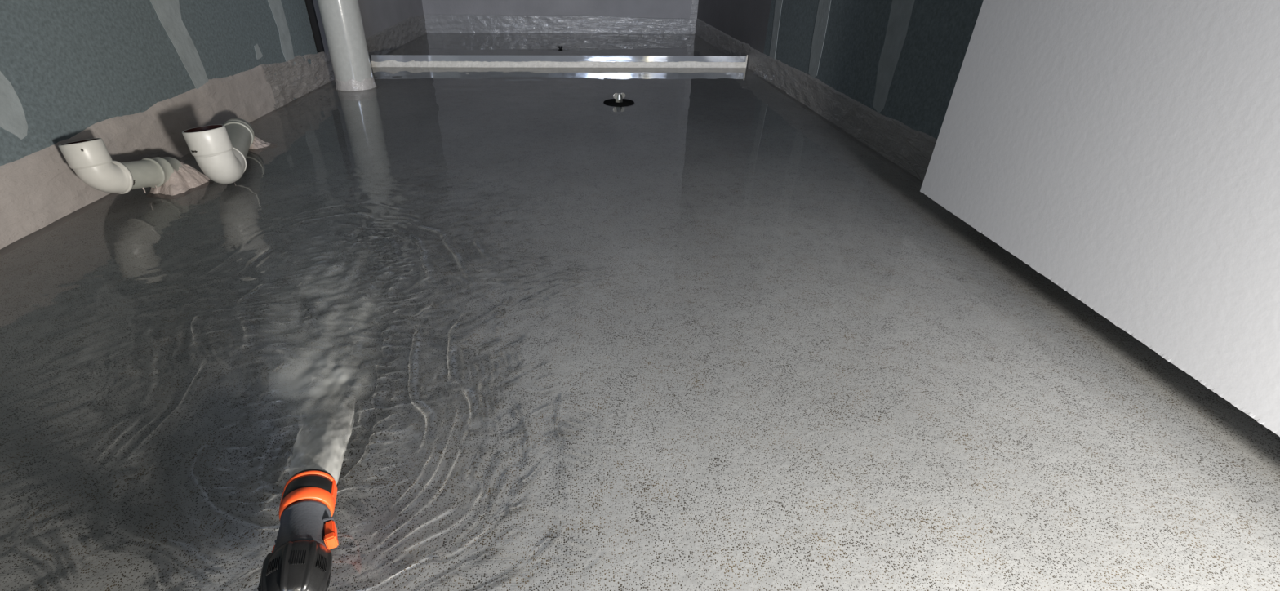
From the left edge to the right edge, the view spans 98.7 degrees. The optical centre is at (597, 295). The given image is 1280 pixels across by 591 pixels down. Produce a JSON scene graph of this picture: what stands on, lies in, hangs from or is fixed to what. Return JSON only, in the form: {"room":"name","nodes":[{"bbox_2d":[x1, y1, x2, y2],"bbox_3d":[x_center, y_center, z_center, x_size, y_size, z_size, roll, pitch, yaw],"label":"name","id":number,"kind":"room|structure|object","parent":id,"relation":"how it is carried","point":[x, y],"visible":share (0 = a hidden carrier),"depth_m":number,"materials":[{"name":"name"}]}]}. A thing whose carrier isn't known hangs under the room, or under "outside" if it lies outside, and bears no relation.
{"room":"unfinished bathroom","nodes":[
{"label":"unfinished bathroom","id":0,"kind":"room"},
{"bbox_2d":[0,0,425,165],"bbox_3d":[-1.058,-1.660,1.217,0.071,2.430,3.925,-1,32,-2],"label":"wall","id":1,"kind":"structure","parent":0,"point":[68,67],"depth_m":1.17,"materials":[{"name":"teal paint"}]},
{"bbox_2d":[0,63,277,248],"bbox_3d":[-0.991,-0.222,1.024,0.022,0.158,1.640,-1,32,-2],"label":"trim","id":2,"kind":"structure","parent":1,"relation":"attached to","point":[39,188],"depth_m":1.15,"materials":[{"name":"beige concrete"}]},
{"bbox_2d":[260,50,334,109],"bbox_3d":[-1.030,-0.850,2.046,0.025,0.152,0.800,-1,32,-2],"label":"trim","id":3,"kind":"structure","parent":1,"relation":"attached to","point":[299,79],"depth_m":1.88,"materials":[{"name":"grey concrete"}]},
{"bbox_2d":[365,14,426,61],"bbox_3d":[-1.064,-1.385,2.928,0.023,0.135,1.305,-1,32,-2],"label":"trim","id":4,"kind":"structure","parent":1,"relation":"attached to","point":[383,42],"depth_m":2.91,"materials":[{"name":"grey concrete"}]},
{"bbox_2d":[257,469,338,590],"bbox_3d":[-0.017,0.387,-0.117,0.067,0.262,1.300,-10,33,-16],"label":"hose nozzle","id":5,"kind":"object","parent":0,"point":[300,558],"visible":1,"depth_m":0.40,"materials":[{"name":"black plastic"}]},
{"bbox_2d":[422,0,698,33],"bbox_3d":[-0.222,-2.701,2.913,1.733,2.430,0.003,-1,32,-2],"label":"wall","id":6,"kind":"structure","parent":0,"point":[688,9],"depth_m":3.46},
{"bbox_2d":[423,13,696,33],"bbox_3d":[-0.230,-1.728,3.504,1.733,0.126,0.022,-1,32,-2],"label":"trim","id":7,"kind":"structure","parent":6,"relation":"attached to","point":[434,23],"depth_m":3.51,"materials":[{"name":"grey concrete"}]},
{"bbox_2d":[697,0,983,138],"bbox_3d":[0.708,-1.680,1.274,0.001,2.430,3.925,-1,32,-2],"label":"wall","id":8,"kind":"structure","parent":0,"point":[902,60],"depth_m":1.42,"materials":[{"name":"teal paint"}]},
{"bbox_2d":[695,18,937,182],"bbox_3d":[0.687,-0.766,1.967,0.023,0.118,3.705,-1,32,-2],"label":"trim","id":9,"kind":"structure","parent":8,"relation":"attached to","point":[911,149],"depth_m":1.60,"materials":[{"name":"grey concrete"}]},
{"label":"floor","id":10,"kind":"structure","parent":0,"visible":0},
{"bbox_2d":[58,137,210,195],"bbox_3d":[-0.895,-0.261,1.093,0.116,0.151,0.246,2,32,2],"label":"pipe elbow","id":11,"kind":"object","parent":10,"relation":"on","point":[90,159],"visible":0.98,"depth_m":1.03,"materials":[{"name":"white plastic"}]},
{"bbox_2d":[58,137,112,169],"bbox_3d":[-0.925,-0.256,0.992,0.066,0.053,0.065,-1,32,-2],"label":"socket","id":12,"kind":"object","parent":11,"relation":"attached to","point":[90,153],"depth_m":0.97,"materials":[{"name":"white plastic"}]},
{"bbox_2d":[182,117,271,183],"bbox_3d":[-0.825,-0.359,1.253,0.134,0.150,0.461,-14,35,-22],"label":"pipe elbow","id":13,"kind":"object","parent":10,"relation":"on","point":[220,152],"visible":0.96,"depth_m":1.08,"materials":[{"name":"white plastic"}]},
{"bbox_2d":[182,124,232,157],"bbox_3d":[-0.761,-0.303,1.071,0.074,0.053,0.073,-1,32,-2],"label":"socket","id":14,"kind":"object","parent":13,"relation":"attached to","point":[209,140],"depth_m":1.05,"materials":[{"name":"white plastic"}]},
{"bbox_2d":[291,431,338,476],"bbox_3d":[-0.263,0.140,0.526,0.057,0.067,0.167,-12,34,-19],"label":"water jet","id":15,"kind":"object","parent":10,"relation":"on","point":[329,458],"visible":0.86,"depth_m":0.49,"materials":[{"name":"white liquid"}]},
{"bbox_2d":[316,0,376,91],"bbox_3d":[-0.891,-1.787,1.422,0.163,2.400,0.165,-1,32,-2],"label":"pipe","id":16,"kind":"object","parent":10,"relation":"on","point":[341,20],"visible":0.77,"depth_m":1.92,"materials":[{"name":"grey plastic"}]},
{"bbox_2d":[370,54,747,67],"bbox_3d":[-0.164,-1.040,2.445,1.666,0.069,0.046,-1,32,-2],"label":"shower threshold","id":17,"kind":"object","parent":10,"relation":"on","point":[377,60],"visible":0.86,"depth_m":2.44,"materials":[{"name":"silver metal"}]},
{"bbox_2d":[603,92,634,106],"bbox_3d":[0.072,-0.649,1.868,0.112,0.080,0.112,-1,32,-2],"label":"floor drain","id":18,"kind":"object","parent":10,"relation":"in","point":[618,100],"visible":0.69,"depth_m":1.85,"materials":[{"name":"metal"}]},
{"bbox_2d":[0,66,1279,590],"bbox_3d":[-0.145,-0.329,1.329,1.729,0.006,2.634,-1,32,-2],"label":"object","id":19,"kind":"structure","parent":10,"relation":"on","point":[698,333],"depth_m":0.65,"materials":[{"name":"grey liquid"}]},
{"bbox_3d":[-0.094,-0.678,-0.388,1.733,2.440,0.100,-1,32,-2],"label":"wall","id":20,"kind":"structure","parent":0,"visible":0},
{"bbox_2d":[920,0,1279,436],"bbox_3d":[0.649,-0.812,0.147,0.035,1.984,0.871,-1,32,-2],"label":"door","id":21,"kind":"structure","parent":20,"relation":"in","point":[1126,153],"depth_m":0.63,"materials":[{"name":"grey paint"}]},
{"label":"floor","id":22,"kind":"structure","parent":0,"visible":0},
{"bbox_2d":[370,32,728,65],"bbox_3d":[-0.210,-1.358,2.995,1.729,0.001,1.274,-1,32,-2],"label":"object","id":23,"kind":"structure","parent":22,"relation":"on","point":[428,43],"depth_m":3.06,"materials":[{"name":"grey liquid"}]}
]}

